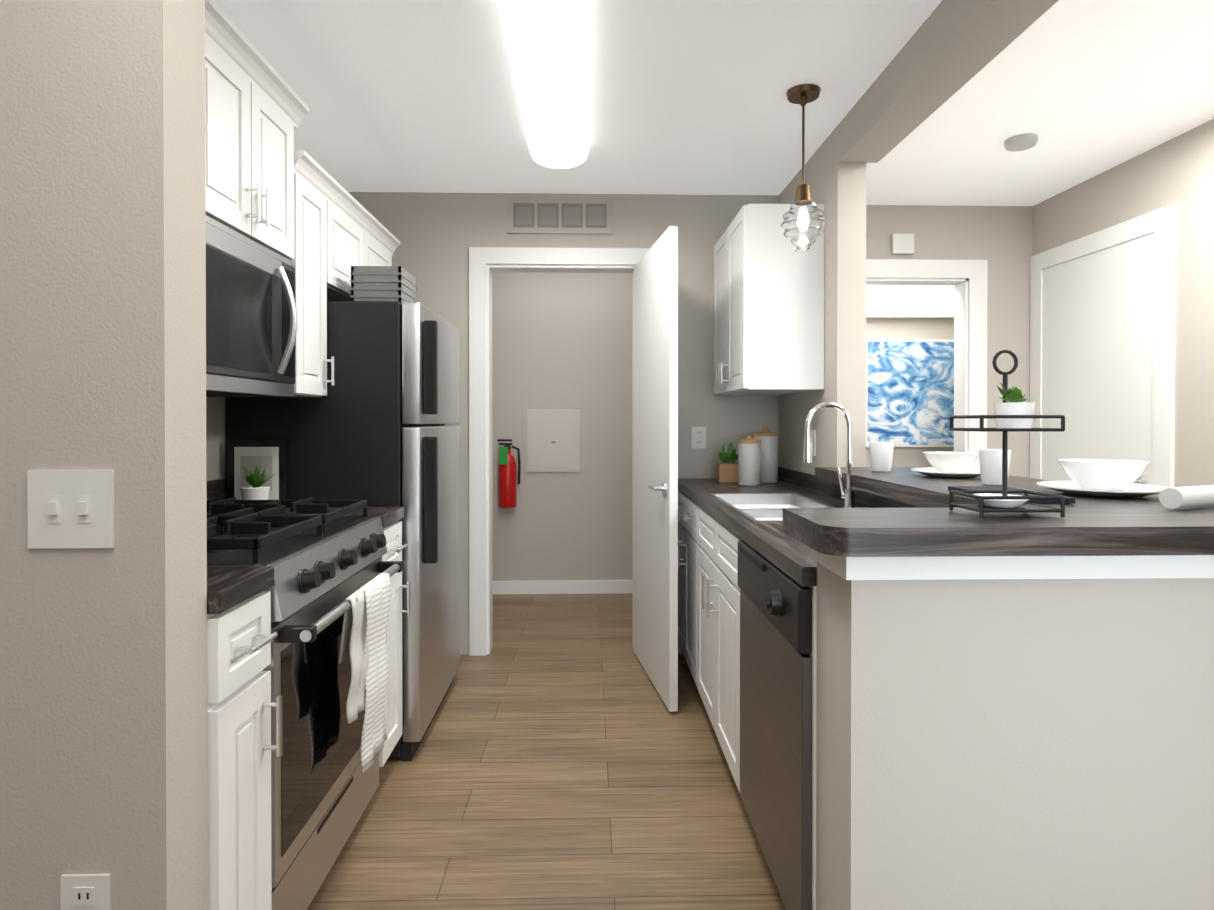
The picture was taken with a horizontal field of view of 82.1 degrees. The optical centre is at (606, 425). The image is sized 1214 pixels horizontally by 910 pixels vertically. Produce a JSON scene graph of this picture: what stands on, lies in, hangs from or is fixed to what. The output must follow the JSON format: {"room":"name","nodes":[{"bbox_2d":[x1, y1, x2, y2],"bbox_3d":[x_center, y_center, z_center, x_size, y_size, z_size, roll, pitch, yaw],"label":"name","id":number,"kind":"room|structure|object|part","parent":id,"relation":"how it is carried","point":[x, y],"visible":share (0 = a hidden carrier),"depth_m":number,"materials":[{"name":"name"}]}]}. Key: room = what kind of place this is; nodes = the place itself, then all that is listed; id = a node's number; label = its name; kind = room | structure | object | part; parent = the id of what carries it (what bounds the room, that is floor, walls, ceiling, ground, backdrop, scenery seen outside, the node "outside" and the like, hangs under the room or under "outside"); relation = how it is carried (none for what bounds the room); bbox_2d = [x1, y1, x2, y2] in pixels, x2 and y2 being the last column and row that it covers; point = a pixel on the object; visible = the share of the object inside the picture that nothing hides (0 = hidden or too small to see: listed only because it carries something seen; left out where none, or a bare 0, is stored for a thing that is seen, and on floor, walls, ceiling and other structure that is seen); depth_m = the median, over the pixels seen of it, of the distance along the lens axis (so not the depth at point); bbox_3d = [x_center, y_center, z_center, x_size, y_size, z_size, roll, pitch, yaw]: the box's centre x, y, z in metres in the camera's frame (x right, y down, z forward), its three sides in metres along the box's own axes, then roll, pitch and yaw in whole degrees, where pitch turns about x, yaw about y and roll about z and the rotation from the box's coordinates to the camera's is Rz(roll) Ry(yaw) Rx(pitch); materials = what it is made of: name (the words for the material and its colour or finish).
{"room":"kitchen","nodes":[
{"label":"kitchen","id":0,"kind":"room"},
{"bbox_2d":[0,0,207,909],"bbox_3d":[-1.694,0.009,1.141,1.984,2.400,0.120,0,0,-1],"label":"wall","id":1,"kind":"structure","parent":0,"point":[103,714],"depth_m":1.10,"materials":[{"name":"beige paint"}]},
{"bbox_2d":[27,470,113,548],"bbox_3d":[-0.845,0.132,1.096,0.130,0.123,0.012,0,0,-1],"label":"light switch","id":2,"kind":"object","parent":1,"relation":"attached to","point":[70,508],"visible":1,"depth_m":1.10,"materials":[{"name":"white plastic"}]},
{"bbox_2d":[60,873,110,909],"bbox_3d":[-0.825,0.769,1.103,0.075,0.115,0.008,0,0,-1],"label":"electrical outlet","id":3,"kind":"object","parent":1,"relation":"attached to","point":[85,891],"visible":1,"depth_m":1.10,"materials":[{"name":"white plastic"}]},
{"bbox_2d":[206,397,225,480],"bbox_3d":[-1.407,0.000,2.467,0.116,2.400,2.516,0,0,-1],"label":"wall","id":4,"kind":"structure","parent":0,"point":[215,438],"depth_m":2.40,"materials":[{"name":"beige paint"}]},
{"bbox_2d":[205,0,300,243],"bbox_3d":[-1.150,-0.761,1.855,0.364,0.501,0.655,0,0,-1],"label":"upper cabinet","id":5,"kind":"object","parent":4,"relation":"attached to","point":[293,236],"depth_m":1.88,"materials":[{"name":"white wood"}]},
{"bbox_3d":[-0.977,-0.727,1.764,0.019,0.420,0.277,0,0,-1],"label":"door","id":6,"kind":"part","parent":5,"relation":"part of","materials":[{"name":"white wood"}]},
{"bbox_3d":[-0.952,-0.601,1.881,0.036,0.100,0.011,0,0,-1],"label":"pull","id":7,"kind":"part","parent":5,"relation":"part of","materials":[{"name":"silver metal"}]},
{"bbox_3d":[-1.134,-0.978,1.719,0.389,0.066,1.016,0,0,-1],"label":"crown","id":8,"kind":"part","parent":5,"relation":"part of","materials":[{"name":"white wood"}]},
{"bbox_3d":[-0.953,-0.602,1.934,0.036,0.100,0.011,0,0,-1],"label":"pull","id":9,"kind":"part","parent":5,"relation":"part of","materials":[{"name":"silver metal"}]},
{"bbox_3d":[-0.984,-0.729,2.045,0.019,0.420,0.272,0,0,-1],"label":"door","id":10,"kind":"part","parent":5,"relation":"part of","materials":[{"name":"white wood"}]},
{"bbox_2d":[205,192,320,396],"bbox_3d":[-1.120,-0.298,1.813,0.422,0.421,0.746,0,0,-1],"label":"upper cabinet","id":11,"kind":"object","parent":4,"relation":"attached to","point":[263,289],"depth_m":1.95,"materials":[{"name":"white wood"}]},
{"bbox_2d":[206,216,296,396],"bbox_3d":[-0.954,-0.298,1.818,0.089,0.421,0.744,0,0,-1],"label":"microwave","id":12,"kind":"object","parent":11,"relation":"in","point":[251,283],"depth_m":1.89,"materials":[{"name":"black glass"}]},
{"bbox_2d":[301,150,332,396],"bbox_3d":[-1.163,-0.482,2.320,0.362,0.766,0.264,0,0,-1],"label":"upper cabinet","id":13,"kind":"object","parent":4,"relation":"attached to","point":[316,184],"depth_m":2.40,"materials":[{"name":"white wood"}]},
{"bbox_3d":[-0.991,-0.449,2.324,0.019,0.690,0.256,0,0,-1],"label":"door","id":14,"kind":"part","parent":13,"relation":"part of","materials":[{"name":"white wood"}]},
{"bbox_3d":[-0.965,-0.190,2.424,0.036,0.100,0.011,0,0,-1],"label":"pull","id":15,"kind":"part","parent":13,"relation":"part of","materials":[{"name":"silver metal"}]},
{"bbox_2d":[333,180,396,300],"bbox_3d":[-1.176,-0.685,2.855,0.362,0.366,0.810,0,0,-1],"label":"upper cabinet","id":16,"kind":"object","parent":4,"relation":"attached to","point":[359,239],"depth_m":2.72,"materials":[{"name":"white wood"}]},
{"bbox_3d":[-1.000,-0.651,2.658,0.019,0.290,0.394,0,0,-1],"label":"door","id":17,"kind":"part","parent":16,"relation":"part of","materials":[{"name":"white wood"}]},
{"bbox_3d":[-1.160,-0.835,2.746,0.389,0.066,1.120,0,0,-1],"label":"crown","id":18,"kind":"part","parent":16,"relation":"part of","materials":[{"name":"white wood"}]},
{"bbox_3d":[-1.010,-0.653,3.060,0.019,0.290,0.398,0,0,-1],"label":"door","id":19,"kind":"part","parent":16,"relation":"part of","materials":[{"name":"white wood"}]},
{"bbox_2d":[307,593,785,909],"bbox_3d":[-0.067,1.238,1.200,5.600,0.060,8.000,0,0,-1],"label":"floor","id":20,"kind":"structure","parent":0,"point":[564,758],"depth_m":2.26,"materials":[{"name":"brown wood"}]},
{"bbox_2d":[207,497,402,909],"bbox_3d":[-0.975,0.705,1.824,0.713,0.958,0.756,0,0,-1],"label":"range","id":21,"kind":"object","parent":20,"relation":"on","point":[330,590],"visible":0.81,"depth_m":1.73,"materials":[{"name":"silver metal"}]},
{"bbox_2d":[207,516,376,566],"bbox_3d":[-1.019,0.303,1.820,0.608,0.032,0.750,0,0,-1],"label":"cooktop","id":22,"kind":"object","parent":21,"relation":"in","point":[302,549],"depth_m":1.71,"materials":[{"name":"black metal"}]},
{"bbox_3d":[-0.713,0.348,1.828,0.056,0.122,0.756,0,0,-1],"label":"panel","id":23,"kind":"part","parent":21,"relation":"part of","materials":[{"name":"silver metal"}]},
{"bbox_3d":[-0.645,0.442,1.830,0.025,0.024,0.716,0,0,-1],"label":"handle","id":24,"kind":"part","parent":21,"relation":"part of","materials":[{"name":"silver metal"}]},
{"bbox_2d":[339,590,371,723],"bbox_3d":[-0.642,0.581,1.781,0.041,0.309,0.134,0,0,-1],"label":"towel","id":25,"kind":"object","parent":21,"relation":"hanging from","point":[357,619],"depth_m":1.76,"materials":[{"name":"white fabric"}]},
{"bbox_2d":[359,573,390,772],"bbox_3d":[-0.643,0.665,1.912,0.045,0.479,0.202,0,0,-1],"label":"towel","id":26,"kind":"object","parent":21,"relation":"hanging from","point":[377,592],"depth_m":1.88,"materials":[{"name":"fabric"}]},
{"bbox_2d":[207,479,410,909],"bbox_3d":[-0.999,0.697,1.838,0.664,1.015,1.226,0,0,-1],"label":"base cabinet","id":27,"kind":"object","parent":20,"relation":"on","point":[240,704],"visible":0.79,"depth_m":1.35,"materials":[{"name":"white wood"}]},
{"bbox_2d":[207,566,273,613],"bbox_3d":[-1.002,0.312,1.330,0.633,0.040,0.216,0,0,-1],"label":"countertop","id":28,"kind":"structure","parent":27,"relation":"on","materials":[{"name":"laminate"}]},
{"bbox_3d":[-0.673,0.417,1.339,0.036,0.010,0.100,0,0,-1],"label":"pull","id":29,"kind":"part","parent":27,"relation":"part of","materials":[{"name":"silver metal"}]},
{"bbox_3d":[-0.674,0.607,1.409,0.036,0.120,0.011,0,0,-1],"label":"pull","id":30,"kind":"part","parent":27,"relation":"part of","materials":[{"name":"silver metal"}]},
{"bbox_2d":[207,507,403,527],"bbox_3d":[-1.027,0.306,2.325,0.633,0.040,0.246,0,0,-1],"label":"countertop","id":31,"kind":"structure","parent":27,"relation":"on","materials":[{"name":"laminate"}]},
{"bbox_2d":[227,440,287,499],"bbox_3d":[-1.219,0.167,2.432,0.200,0.233,0.016,0,0,-1],"label":"picture frame","id":32,"kind":"object","parent":31,"relation":"on","point":[249,455],"visible":0.59,"depth_m":2.42,"materials":[{"name":"black plastic"}]},
{"bbox_2d":[240,464,275,508],"bbox_3d":[-1.175,0.205,2.359,0.123,0.158,0.099,0,0,-1],"label":"potted plant","id":33,"kind":"object","parent":31,"relation":"on","point":[257,489],"visible":0.73,"depth_m":2.34,"materials":[{"name":"green plant"}]},
{"bbox_3d":[-0.698,0.411,2.334,0.036,0.010,0.100,0,0,-1],"label":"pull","id":34,"kind":"part","parent":27,"relation":"part of","materials":[{"name":"silver metal"}]},
{"bbox_3d":[-0.700,0.601,2.418,0.036,0.120,0.011,0,0,-1],"label":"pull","id":35,"kind":"part","parent":27,"relation":"part of","materials":[{"name":"silver metal"}]},
{"bbox_2d":[226,301,459,760],"bbox_3d":[-0.991,0.378,2.857,0.733,1.640,0.770,0,0,-1],"label":"fridge","id":36,"kind":"object","parent":20,"relation":"on","point":[372,429],"visible":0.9,"depth_m":2.48,"materials":[{"name":"black"}]},
{"bbox_2d":[350,266,416,302],"bbox_3d":[-0.844,-0.512,2.655,0.184,0.138,0.234,0,0,-1],"label":"basket","id":37,"kind":"object","parent":36,"relation":"on","point":[383,283],"visible":0.71,"depth_m":2.54,"materials":[{"name":"grey"}]},
{"bbox_3d":[-0.640,0.270,2.534,0.049,0.460,0.028,0,0,-1],"label":"handle","id":38,"kind":"part","parent":36,"relation":"part of","materials":[{"name":"black plastic"}]},
{"bbox_3d":[-0.640,-0.210,2.531,0.049,0.340,0.028,0,0,-1],"label":"handle","id":39,"kind":"part","parent":36,"relation":"part of","materials":[{"name":"black plastic"}]},
{"bbox_2d":[678,490,689,658],"bbox_3d":[0.631,0.758,3.243,0.558,0.875,0.840,0,0,-1],"label":"base cabinet","id":40,"kind":"object","parent":20,"relation":"on","point":[682,495],"depth_m":3.33,"materials":[{"name":"white wood"}]},
{"bbox_3d":[0.344,0.596,3.217,0.036,0.120,0.011,0,0,-1],"label":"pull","id":41,"kind":"part","parent":40,"relation":"part of","materials":[{"name":"silver metal"}]},
{"bbox_3d":[0.348,0.406,3.075,0.036,0.010,0.100,0,0,-1],"label":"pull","id":42,"kind":"part","parent":40,"relation":"part of","materials":[{"name":"silver metal"}]},
{"bbox_2d":[686,498,725,757],"bbox_3d":[0.649,0.763,2.510,0.558,0.875,0.895,0,0,-1],"label":"base cabinet","id":43,"kind":"object","parent":20,"relation":"on","point":[705,532],"depth_m":2.62,"materials":[{"name":"white wood"}]},
{"bbox_3d":[0.362,0.600,2.517,0.036,0.120,0.011,0,0,-1],"label":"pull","id":44,"kind":"part","parent":43,"relation":"part of","materials":[{"name":"silver metal"}]},
{"bbox_3d":[0.364,0.601,2.417,0.036,0.120,0.011,0,0,-1],"label":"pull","id":45,"kind":"part","parent":43,"relation":"part of","materials":[{"name":"silver metal"}]},
{"bbox_2d":[726,526,816,909],"bbox_3d":[0.667,0.767,1.787,0.558,0.875,0.680,0,0,-1],"label":"base cabinet","id":46,"kind":"object","parent":20,"relation":"on","point":[747,603],"depth_m":1.65,"materials":[{"name":"white wood"}]},
{"bbox_2d":[738,540,811,909],"bbox_3d":[0.389,0.713,1.748,0.060,0.753,0.600,0,0,-1],"label":"dishwasher","id":47,"kind":"object","parent":46,"relation":"in","point":[775,666],"depth_m":1.62,"materials":[{"name":"grey metal"}]},
{"bbox_2d":[678,478,873,577],"bbox_3d":[0.650,0.305,2.552,0.553,0.040,2.216,0,0,-1],"label":"countertop","id":48,"kind":"structure","parent":46,"relation":"on","point":[793,554],"depth_m":2.07,"materials":[{"name":"brown laminate"}]},
{"bbox_2d":[713,442,737,481],"bbox_3d":[0.589,0.176,3.448,0.153,0.202,0.157,0,0,-1],"label":"potted plant","id":49,"kind":"object","parent":48,"relation":"on","point":[726,471],"visible":0.98,"depth_m":3.40,"materials":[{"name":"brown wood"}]},
{"bbox_2d":[738,435,760,485],"bbox_3d":[0.671,0.162,3.282,0.108,0.232,0.108,0,0,-1],"label":"canister","id":50,"kind":"object","parent":48,"relation":"on","point":[749,460],"visible":1,"depth_m":3.24,"materials":[{"name":"grey ceramic"}]},
{"bbox_3d":[0.671,0.064,3.281,0.108,0.036,0.108,0,0,-1],"label":"lid","id":51,"kind":"part","parent":50,"relation":"part of","materials":[{"name":"brown wood"}]},
{"bbox_2d":[754,428,777,482],"bbox_3d":[0.777,0.144,3.415,0.118,0.267,0.118,0,0,-1],"label":"canister","id":52,"kind":"object","parent":48,"relation":"on","point":[769,453],"visible":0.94,"depth_m":3.36,"materials":[{"name":"grey ceramic"}]},
{"bbox_3d":[0.777,0.031,3.414,0.118,0.041,0.118,0,0,-1],"label":"lid","id":53,"kind":"part","parent":52,"relation":"part of","materials":[{"name":"brown wood"}]},
{"bbox_2d":[710,490,837,521],"bbox_3d":[0.606,0.379,2.472,0.354,0.194,0.784,0,0,-1],"label":"sink","id":54,"kind":"object","parent":48,"relation":"in","point":[756,505],"depth_m":2.82,"materials":[{"name":"silver metal"}]},
{"bbox_2d":[802,402,857,507],"bbox_3d":[0.742,0.103,2.326,0.185,0.363,0.086,0,0,-1],"label":"faucet","id":55,"kind":"object","parent":48,"relation":"on","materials":[{"name":"silver metal"}]},
{"bbox_2d":[810,551,1213,909],"bbox_3d":[0.814,0.716,1.354,0.761,0.982,0.190,0,0,-1],"label":"half wall","id":56,"kind":"structure","parent":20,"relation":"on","point":[1015,711],"depth_m":1.26,"materials":[{"name":"beige paint"}]},
{"bbox_2d":[783,507,1213,558],"bbox_3d":[0.882,0.200,1.350,1.016,0.050,0.275,0,0,-1],"label":"countertop","id":57,"kind":"structure","parent":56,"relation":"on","point":[925,532],"depth_m":1.22,"materials":[{"name":"brown laminate"}]},
{"bbox_2d":[949,350,1064,517],"bbox_3d":[0.784,0.012,1.372,0.163,0.322,0.119,0,0,-1],"label":"tiered stand","id":58,"kind":"object","parent":57,"relation":"on","point":[1016,414],"visible":1,"depth_m":1.34,"materials":[{"name":"black metal"}]},
{"bbox_3d":[0.774,0.149,1.374,0.100,0.020,0.100,0,0,-1],"label":"plate","id":59,"kind":"part","parent":58,"relation":"part of","materials":[{"name":"white ceramic"}]},
{"bbox_2d":[993,402,1034,427],"bbox_3d":[0.789,-0.019,1.353,0.072,0.050,0.072,0,0,-1],"label":"pot","id":60,"kind":"object","parent":58,"relation":"on","point":[1012,414],"depth_m":1.32,"materials":[{"name":"white ceramic"}]},
{"bbox_2d":[1159,485,1213,508],"bbox_3d":[1.266,0.150,1.486,0.215,0.043,0.044,0,0,-23],"label":"roll","id":61,"kind":"object","parent":57,"relation":"on","point":[1184,497],"visible":0.97,"depth_m":1.45,"materials":[{"name":"grey fabric"}]},
{"bbox_2d":[815,467,1213,506],"bbox_3d":[1.109,0.195,2.146,0.521,0.050,1.305,0,0,-1],"label":"countertop","id":62,"kind":"structure","parent":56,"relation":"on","point":[902,484],"depth_m":2.03,"materials":[{"name":"brown laminate"}]},
{"bbox_2d":[869,442,893,471],"bbox_3d":[0.999,0.113,2.540,0.084,0.105,0.084,0,0,-1],"label":"cup","id":63,"kind":"object","parent":62,"relation":"on","point":[881,455],"visible":1,"depth_m":2.51,"materials":[{"name":"white ceramic"}]},
{"bbox_2d":[911,452,979,477],"bbox_3d":[1.135,0.129,2.303,0.240,0.077,0.240,0,0,-1],"label":"plate","id":64,"kind":"object","parent":62,"relation":"on","point":[951,464],"visible":1,"depth_m":2.25,"materials":[{"name":"white ceramic"}]},
{"bbox_2d":[923,452,978,472],"bbox_3d":[1.135,0.125,2.303,0.170,0.070,0.170,0,0,-1],"label":"bowl","id":65,"kind":"object","parent":64,"relation":"on","point":[943,462],"depth_m":2.26,"materials":[{"name":"white ceramic"}]},
{"bbox_2d":[978,449,1011,484],"bbox_3d":[1.113,0.119,2.002,0.084,0.100,0.084,0,0,-1],"label":"cup","id":66,"kind":"object","parent":62,"relation":"on","point":[990,461],"visible":0.83,"depth_m":1.98,"materials":[{"name":"white ceramic"}]},
{"bbox_2d":[948,486,1074,502],"bbox_3d":[0.961,0.165,1.679,0.140,0.012,0.280,0,0,-1],"label":"napkin","id":67,"kind":"object","parent":62,"relation":"on","point":[1069,499],"visible":0.36,"depth_m":1.68,"materials":[{"name":"black"}]},
{"bbox_2d":[1037,459,1169,496],"bbox_3d":[1.239,0.130,1.746,0.280,0.082,0.280,0,0,-1],"label":"plate","id":68,"kind":"object","parent":62,"relation":"on","point":[1103,477],"visible":0.98,"depth_m":1.70,"materials":[{"name":"white ceramic"}]},
{"bbox_2d":[1058,459,1149,490],"bbox_3d":[1.239,0.126,1.746,0.190,0.075,0.190,0,0,-1],"label":"bowl","id":69,"kind":"object","parent":68,"relation":"on","point":[1089,474],"depth_m":1.70,"materials":[{"name":"white ceramic"}]},
{"bbox_2d":[492,272,632,580],"bbox_3d":[-0.262,-0.015,4.978,1.800,2.400,0.120,0,0,-1],"label":"wall","id":70,"kind":"structure","parent":0,"point":[561,340],"depth_m":4.92,"materials":[{"name":"beige paint"}]},
{"bbox_2d":[497,439,520,507],"bbox_3d":[-0.678,0.331,4.837,0.161,0.470,0.141,0,0,-1],"label":"fire extinguisher","id":71,"kind":"object","parent":70,"relation":"attached to","point":[507,481],"visible":1,"depth_m":4.78,"materials":[{"name":"red paint"}]},
{"bbox_2d":[527,409,579,471],"bbox_3d":[-0.375,0.105,4.907,0.370,0.440,0.019,0,0,-1],"label":"access hatch","id":72,"kind":"object","parent":70,"relation":"attached to","point":[553,440],"visible":1,"depth_m":4.90,"materials":[{"name":"grey paint"}]},
{"bbox_2d":[493,580,631,593],"bbox_3d":[-0.261,1.140,4.918,1.500,0.090,0.015,0,0,-1],"label":"baseboard","id":73,"kind":"structure","parent":70,"relation":"attached to","point":[572,587],"depth_m":4.91,"materials":[{"name":"white wood"}]},
{"bbox_2d":[348,192,778,654],"bbox_3d":[-0.240,-0.007,3.696,2.512,2.400,0.116,0,0,-1],"label":"wall","id":74,"kind":"structure","parent":0,"point":[437,235],"depth_m":3.64,"materials":[{"name":"beige paint"}]},
{"bbox_2d":[469,247,649,655],"bbox_3d":[-0.237,0.135,3.689,0.955,2.115,0.133,0,0,-1],"label":"door frame","id":75,"kind":"structure","parent":74,"relation":"attached to","point":[485,263],"depth_m":3.62,"materials":[{"name":"white wood"}]},
{"bbox_2d":[507,197,612,233],"bbox_3d":[-0.243,-1.089,3.623,0.550,0.185,0.012,0,0,-1],"label":"air vent","id":76,"kind":"object","parent":74,"relation":"in","point":[533,215],"visible":1,"depth_m":3.62,"materials":[{"name":"beige metal"}]},
{"bbox_2d":[633,226,677,711],"bbox_3d":[0.216,0.179,3.266,0.035,2.008,0.773,0,0,-9],"label":"door","id":77,"kind":"structure","parent":74,"relation":"in","point":[655,560],"depth_m":3.10,"materials":[{"name":"white"}]},
{"bbox_2d":[648,482,666,494],"bbox_3d":[0.215,0.267,2.989,0.069,0.054,0.132,0,0,-1],"label":"door lever","id":78,"kind":"object","parent":77,"relation":"attached to","point":[663,488],"visible":1,"depth_m":2.94,"materials":[{"name":"silver metal"}]},
{"bbox_2d":[678,642,682,653],"bbox_3d":[0.586,1.148,3.659,0.630,0.090,0.014,0,0,-1],"label":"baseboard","id":79,"kind":"structure","parent":74,"relation":"attached to","point":[680,650],"depth_m":3.65,"materials":[{"name":"white"}]},
{"bbox_2d":[692,427,705,447],"bbox_3d":[0.481,0.063,3.652,0.075,0.115,0.008,0,0,-1],"label":"outlet","id":80,"kind":"object","parent":74,"relation":"attached to","point":[698,437],"visible":1,"depth_m":3.65,"materials":[{"name":"white plastic"}]},
{"bbox_2d":[212,0,1213,205],"bbox_3d":[-0.067,-1.222,1.184,5.600,0.060,8.000,0,0,-1],"label":"ceiling","id":81,"kind":"structure","parent":0,"point":[687,97],"depth_m":2.53,"materials":[{"name":"white paint"}]},
{"bbox_2d":[496,0,588,168],"bbox_3d":[-0.188,-1.151,2.407,0.250,0.093,1.290,0,0,-1],"label":"ceiling light fixture","id":82,"kind":"object","parent":81,"relation":"attached to","point":[547,43],"visible":1,"depth_m":2.19,"materials":[{"name":"white plastic"}]},
{"bbox_2d":[781,84,825,251],"bbox_3d":[0.705,-0.914,2.506,0.157,0.568,0.157,0,0,-1],"label":"pendant light","id":83,"kind":"object","parent":81,"relation":"hanging from","point":[803,223],"visible":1,"depth_m":2.47,"materials":[{"name":"clear glass"}]},
{"bbox_3d":[0.705,-0.715,2.507,0.157,0.170,0.157,0,0,-1],"label":"lamp shade","id":84,"kind":"part","parent":83,"relation":"part of","materials":[{"name":"clear glass"}]},
{"bbox_2d":[1004,133,1037,151],"bbox_3d":[1.740,-1.187,2.930,0.124,0.030,0.124,0,0,-1],"label":"smoke detector","id":85,"kind":"object","parent":81,"relation":"attached to","point":[1021,142],"visible":1,"depth_m":2.90,"materials":[{"name":"white plastic"}]},
{"bbox_2d":[778,125,865,474],"bbox_3d":[0.967,-0.005,3.367,0.116,2.400,1.136,0,0,-1],"label":"wall","id":86,"kind":"structure","parent":0,"point":[837,189],"depth_m":2.80,"materials":[{"name":"beige paint"}]},
{"bbox_2d":[713,204,824,395],"bbox_3d":[0.719,-0.545,3.298,0.379,0.780,0.718,0,0,-1],"label":"upper cabinet","id":87,"kind":"object","parent":86,"relation":"attached to","point":[768,310],"visible":1,"depth_m":2.94,"materials":[{"name":"white wood"}]},
{"bbox_3d":[0.546,-0.245,3.330,0.036,0.100,0.011,0,0,-1],"label":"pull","id":88,"kind":"part","parent":87,"relation":"part of","materials":[{"name":"silver metal"}]},
{"bbox_3d":[0.548,-0.245,3.260,0.036,0.100,0.011,0,0,-1],"label":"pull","id":89,"kind":"part","parent":87,"relation":"part of","materials":[{"name":"silver metal"}]},
{"bbox_2d":[811,430,815,455],"bbox_3d":[0.911,0.076,3.098,0.008,0.115,0.075,0,0,-1],"label":"outlet","id":90,"kind":"object","parent":86,"relation":"attached to","point":[813,433],"visible":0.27,"depth_m":3.07,"materials":[{"name":"white plastic"}]},
{"bbox_2d":[778,466,922,507],"bbox_3d":[0.919,0.253,2.559,0.016,0.064,2.216,0,0,-1],"label":"backsplash","id":91,"kind":"structure","parent":86,"relation":"attached to","point":[787,475],"depth_m":2.47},
{"bbox_2d":[866,318,953,466],"bbox_3d":[1.472,-0.013,4.540,1.714,2.400,0.116,0,0,-1],"label":"wall","id":92,"kind":"structure","parent":0,"point":[909,328],"depth_m":4.49,"materials":[{"name":"beige paint"}]},
{"bbox_2d":[866,339,953,446],"bbox_3d":[1.961,-0.207,4.478,0.620,0.690,0.025,0,0,-1],"label":"painting","id":93,"kind":"object","parent":92,"relation":"attached to","point":[909,392],"visible":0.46,"depth_m":4.46,"materials":[{"name":"blue"}]},
{"bbox_2d":[866,285,953,317],"bbox_3d":[1.476,-0.812,4.462,1.710,0.240,0.030,0,0,-1],"label":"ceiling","id":94,"kind":"structure","parent":92,"relation":"attached to","point":[909,301],"depth_m":4.46,"materials":[{"name":"white paint"}]},
{"bbox_2d":[838,0,1058,162],"bbox_3d":[1.071,-1.110,0.103,0.161,0.150,5.380,0,0,-1],"label":"header beam","id":95,"kind":"structure","parent":0,"point":[949,49],"depth_m":2.11,"materials":[{"name":"beige paint"}]},
{"bbox_2d":[866,205,1032,477],"bbox_3d":[1.679,-0.009,3.895,1.334,2.400,0.116,0,0,-1],"label":"wall","id":96,"kind":"structure","parent":0,"point":[999,239],"depth_m":3.84,"materials":[{"name":"beige paint"}]},
{"bbox_2d":[891,233,913,253],"bbox_3d":[1.617,-0.993,3.815,0.120,0.110,0.023,0,0,-1],"label":"box","id":97,"kind":"object","parent":96,"relation":"attached to","point":[902,243],"visible":1,"depth_m":3.80,"materials":[{"name":"white plastic"}]},
{"bbox_2d":[866,259,987,468],"bbox_3d":[1.601,0.141,3.886,0.970,2.100,0.131,0,0,-1],"label":"trim","id":98,"kind":"structure","parent":96,"relation":"attached to","point":[968,279],"depth_m":3.83,"materials":[{"name":"white wood"}]},
{"bbox_2d":[1033,119,1213,486],"bbox_3d":[2.476,0.009,1.006,0.116,2.400,7.100,0,0,-1],"label":"wall","id":99,"kind":"structure","parent":0,"point":[1178,171],"depth_m":2.87,"materials":[{"name":"beige paint"}]},
{"bbox_2d":[1030,204,1175,494],"bbox_3d":[2.327,0.135,3.379,0.063,2.120,0.930,0,0,-1],"label":"door","id":100,"kind":"structure","parent":99,"relation":"attached to","point":[1102,341],"depth_m":3.27,"materials":[{"name":"white wood"}]},
{"bbox_3d":[2.328,0.246,3.120,0.051,0.056,0.148,0,0,-1],"label":"dining door lever trim","id":101,"kind":"part","parent":100,"relation":"part of","materials":[{"name":"silver metal"}]}
]}

